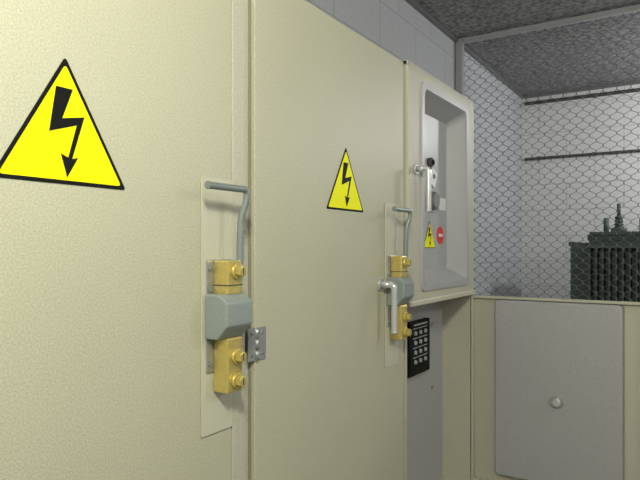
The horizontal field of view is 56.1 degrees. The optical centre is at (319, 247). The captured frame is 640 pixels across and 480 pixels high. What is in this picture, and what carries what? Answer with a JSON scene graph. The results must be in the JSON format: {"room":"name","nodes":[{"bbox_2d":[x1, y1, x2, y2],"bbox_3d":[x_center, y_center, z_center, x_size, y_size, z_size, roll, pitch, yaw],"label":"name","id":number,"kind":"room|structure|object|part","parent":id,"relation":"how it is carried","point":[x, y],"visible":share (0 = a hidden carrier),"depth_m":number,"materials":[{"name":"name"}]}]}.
{"room":"electrical room","nodes":[
{"label":"electrical room","id":0,"kind":"room"},
{"bbox_2d":[305,0,521,296],"bbox_3d":[-0.176,-0.235,3.186,0.100,3.370,9.800,0,0,32],"label":"wall","id":1,"kind":"structure","parent":0,"point":[394,26],"depth_m":5.87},
{"bbox_2d":[405,0,522,97],"bbox_3d":[-0.137,-1.805,3.126,0.030,0.030,9.540,0,0,32],"label":"trim","id":2,"kind":"structure","parent":1,"relation":"attached to","point":[415,5],"depth_m":5.12,"materials":[{"name":"grey"}]},
{"bbox_2d":[414,0,639,94],"bbox_3d":[1.727,-1.870,1.985,4.400,0.100,9.600,0,0,32],"label":"ceiling","id":3,"kind":"structure","parent":0,"point":[462,18],"depth_m":5.16,"materials":[{"name":"concrete"}]},
{"bbox_2d":[522,84,639,298],"bbox_3d":[4.317,-0.235,6.085,4.400,3.370,0.100,0,0,32],"label":"wall","id":4,"kind":"structure","parent":0,"point":[589,195],"depth_m":6.94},
{"bbox_2d":[521,80,639,98],"bbox_3d":[4.277,-1.805,6.022,4.400,0.030,0.050,0,0,32],"label":"trim","id":5,"kind":"structure","parent":4,"relation":"attached to","point":[629,82],"depth_m":6.82,"materials":[{"name":"grey"}]},
{"bbox_2d":[524,88,639,105],"bbox_3d":[4.290,-1.720,6.014,4.350,0.040,0.050,0,0,32],"label":"conduit","id":6,"kind":"object","parent":4,"relation":"attached to","point":[538,102],"visible":0.98,"depth_m":6.80,"materials":[{"name":"grey"}]},
{"bbox_2d":[525,149,639,160],"bbox_3d":[4.290,-1.060,6.015,4.350,0.040,0.046,0,0,32],"label":"conduit","id":7,"kind":"object","parent":4,"relation":"attached to","point":[630,151],"visible":0.73,"depth_m":6.80,"materials":[{"name":"grey"}]},
{"bbox_3d":[1.727,1.400,1.985,4.400,0.100,9.600,0,0,32],"label":"floor","id":8,"kind":"structure","parent":0,"visible":0},
{"bbox_2d":[0,0,244,479],"bbox_3d":[-0.779,0.296,1.369,0.781,2.107,0.990,0,0,32],"label":"tall cabinet","id":9,"kind":"object","parent":8,"relation":"on","point":[100,288],"visible":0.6,"depth_m":1.23,"materials":[{"name":"beige metal"}]},
{"bbox_2d":[0,59,124,189],"bbox_3d":[-0.475,-0.236,1.118,0.002,0.234,0.274,0,0,32],"label":"warning sign","id":10,"kind":"object","parent":9,"relation":"attached to","point":[60,141],"visible":1,"depth_m":1.11,"materials":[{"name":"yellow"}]},
{"bbox_2d":[201,176,251,437],"bbox_3d":[-0.231,0.140,1.433,0.077,0.621,0.150,0,0,32],"label":"interlock latch","id":11,"kind":"object","parent":9,"relation":"attached to","point":[226,312],"visible":1,"depth_m":1.44,"materials":[{"name":"metal"}]},
{"bbox_3d":[-0.246,0.164,1.471,0.004,0.272,0.095,0,0,32],"label":"mount plate","id":12,"kind":"part","parent":11,"relation":"part of","materials":[{"name":"metal"}]},
{"bbox_3d":[-0.220,-0.056,1.424,0.033,0.192,0.144,0,0,32],"label":"bent rod","id":13,"kind":"part","parent":11,"relation":"part of","materials":[{"name":"paint"}]},
{"bbox_3d":[-0.190,0.320,1.441,0.016,0.028,0.024,0,0,32],"label":"key knob","id":14,"kind":"part","parent":11,"relation":"part of","materials":[{"name":"gold metal"}]},
{"bbox_3d":[-0.190,0.262,1.441,0.016,0.028,0.024,0,0,32],"label":"key knob","id":15,"kind":"part","parent":11,"relation":"part of","materials":[{"name":"gold metal"}]},
{"bbox_3d":[-0.190,0.056,1.441,0.016,0.028,0.024,0,0,32],"label":"key knob","id":16,"kind":"part","parent":11,"relation":"part of","materials":[{"name":"gold metal"}]},
{"bbox_2d":[245,0,403,479],"bbox_3d":[-0.225,0.296,2.180,0.850,2.107,0.994,0,0,32],"label":"tall cabinet","id":17,"kind":"object","parent":8,"relation":"on","point":[322,402],"depth_m":1.86,"materials":[{"name":"beige metal"}]},
{"bbox_2d":[327,148,362,211],"bbox_3d":[0.087,-0.230,2.008,0.002,0.209,0.245,0,0,32],"label":"warning sign","id":18,"kind":"object","parent":17,"relation":"attached to","point":[344,195],"visible":1,"depth_m":2.00,"materials":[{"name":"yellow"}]},
{"bbox_3d":[0.252,0.212,2.206,0.070,0.202,0.048,0,0,32],"label":"lever handle","id":19,"kind":"part","parent":17,"relation":"part of","materials":[{"name":"silver metal"}]},
{"bbox_3d":[0.265,0.214,2.198,0.040,0.182,0.023,0,0,32],"label":"lever","id":20,"kind":"part","parent":17,"relation":"part of","materials":[{"name":"silver metal"}]},
{"bbox_2d":[385,203,413,367],"bbox_3d":[0.295,0.140,2.265,0.077,0.621,0.150,0,0,32],"label":"interlock latch","id":21,"kind":"object","parent":17,"relation":"attached to","point":[396,266],"visible":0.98,"depth_m":2.27,"materials":[{"name":"metal"}]},
{"bbox_3d":[0.280,0.164,2.304,0.004,0.272,0.095,0,0,32],"label":"mount plate","id":22,"kind":"part","parent":21,"relation":"part of","materials":[{"name":"metal"}]},
{"bbox_3d":[0.306,-0.056,2.257,0.033,0.192,0.144,0,0,32],"label":"bent rod","id":23,"kind":"part","parent":21,"relation":"part of","materials":[{"name":"paint"}]},
{"bbox_3d":[0.336,0.320,2.274,0.016,0.028,0.024,0,0,32],"label":"key knob","id":24,"kind":"part","parent":21,"relation":"part of","materials":[{"name":"gold metal"}]},
{"bbox_3d":[0.336,0.262,2.274,0.016,0.028,0.024,0,0,32],"label":"key knob","id":25,"kind":"part","parent":21,"relation":"part of","materials":[{"name":"gold metal"}]},
{"bbox_3d":[0.336,0.056,2.274,0.016,0.028,0.024,0,0,32],"label":"key knob","id":26,"kind":"part","parent":21,"relation":"part of","materials":[{"name":"gold metal"}]},
{"bbox_2d":[402,60,639,479],"bbox_3d":[0.596,0.296,2.762,1.618,2.107,0.858,0,0,32],"label":"tall cabinet","id":27,"kind":"object","parent":8,"relation":"on","point":[496,387],"depth_m":2.90,"materials":[{"name":"beige metal"}]},
{"bbox_3d":[0.423,-0.248,2.453,0.070,0.202,0.048,0,0,32],"label":"lever handle","id":28,"kind":"part","parent":27,"relation":"part of","materials":[{"name":"silver metal"}]},
{"bbox_3d":[0.433,0.728,2.849,0.010,0.985,0.792,0,0,32],"label":"plate","id":29,"kind":"part","parent":27,"relation":"part of","materials":[{"name":"grey metal"}]},
{"bbox_3d":[0.435,-0.246,2.446,0.040,0.182,0.023,0,0,32],"label":"lever","id":30,"kind":"part","parent":27,"relation":"part of","materials":[{"name":"silver metal"}]},
{"bbox_2d":[425,221,434,247],"bbox_3d":[0.514,-0.063,2.815,0.002,0.126,0.147,0,0,32],"label":"warning sign","id":31,"kind":"object","parent":27,"relation":"attached to","point":[429,241],"visible":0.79,"depth_m":2.81,"materials":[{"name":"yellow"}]},
{"bbox_3d":[0.540,-0.222,2.819,0.022,0.088,0.088,0,0,32],"label":"rotary knob","id":32,"kind":"part","parent":27,"relation":"part of","materials":[{"name":"grey plastic"}]},
{"bbox_2d":[437,227,443,243],"bbox_3d":[0.588,-0.062,2.929,0.005,0.084,0.084,0,0,32],"label":"label","id":33,"kind":"object","parent":27,"relation":"attached to","point":[440,235],"visible":1,"depth_m":2.92,"materials":[{"name":"red plastic"}]},
{"bbox_3d":[0.551,-0.260,2.792,0.090,0.890,0.600,0,0,32],"label":"recessed panel","id":34,"kind":"part","parent":27,"relation":"part of","materials":[{"name":"grey metal"}]},
{"bbox_3d":[1.121,0.735,2.847,0.040,0.040,0.020,0,0,32],"label":"liner knob","id":35,"kind":"part","parent":27,"relation":"part of","materials":[{"name":"silver metal"}]},
{"bbox_3d":[1.128,0.735,2.858,0.064,0.064,0.006,0,0,32],"label":"liner knob","id":36,"kind":"part","parent":27,"relation":"part of","materials":[{"name":"metal"}]},
{"bbox_2d":[456,4,639,301],"bbox_3d":[3.045,-0.235,4.085,4.375,3.170,0.060,0,0,32],"label":"fence","id":37,"kind":"object","parent":8,"relation":"on","point":[460,55],"visible":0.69,"depth_m":4.83,"materials":[{"name":"silver metal"}]},
{"bbox_2d":[569,203,639,301],"bbox_3d":[3.159,0.465,5.624,1.465,1.770,0.955,0,0,32],"label":"transformer","id":38,"kind":"object","parent":8,"relation":"on","point":[623,255],"visible":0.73,"depth_m":5.53,"materials":[{"name":"grey metal"}]},
{"bbox_3d":[3.247,0.550,5.637,1.230,1.300,0.700,0,0,32],"label":"tank","id":39,"kind":"part","parent":38,"relation":"part of","materials":[{"name":"grey metal"}]},
{"bbox_3d":[3.277,-0.135,5.618,1.260,0.030,0.840,0,0,32],"label":"lid","id":40,"kind":"part","parent":38,"relation":"part of","materials":[{"name":"grey metal"}]}
]}

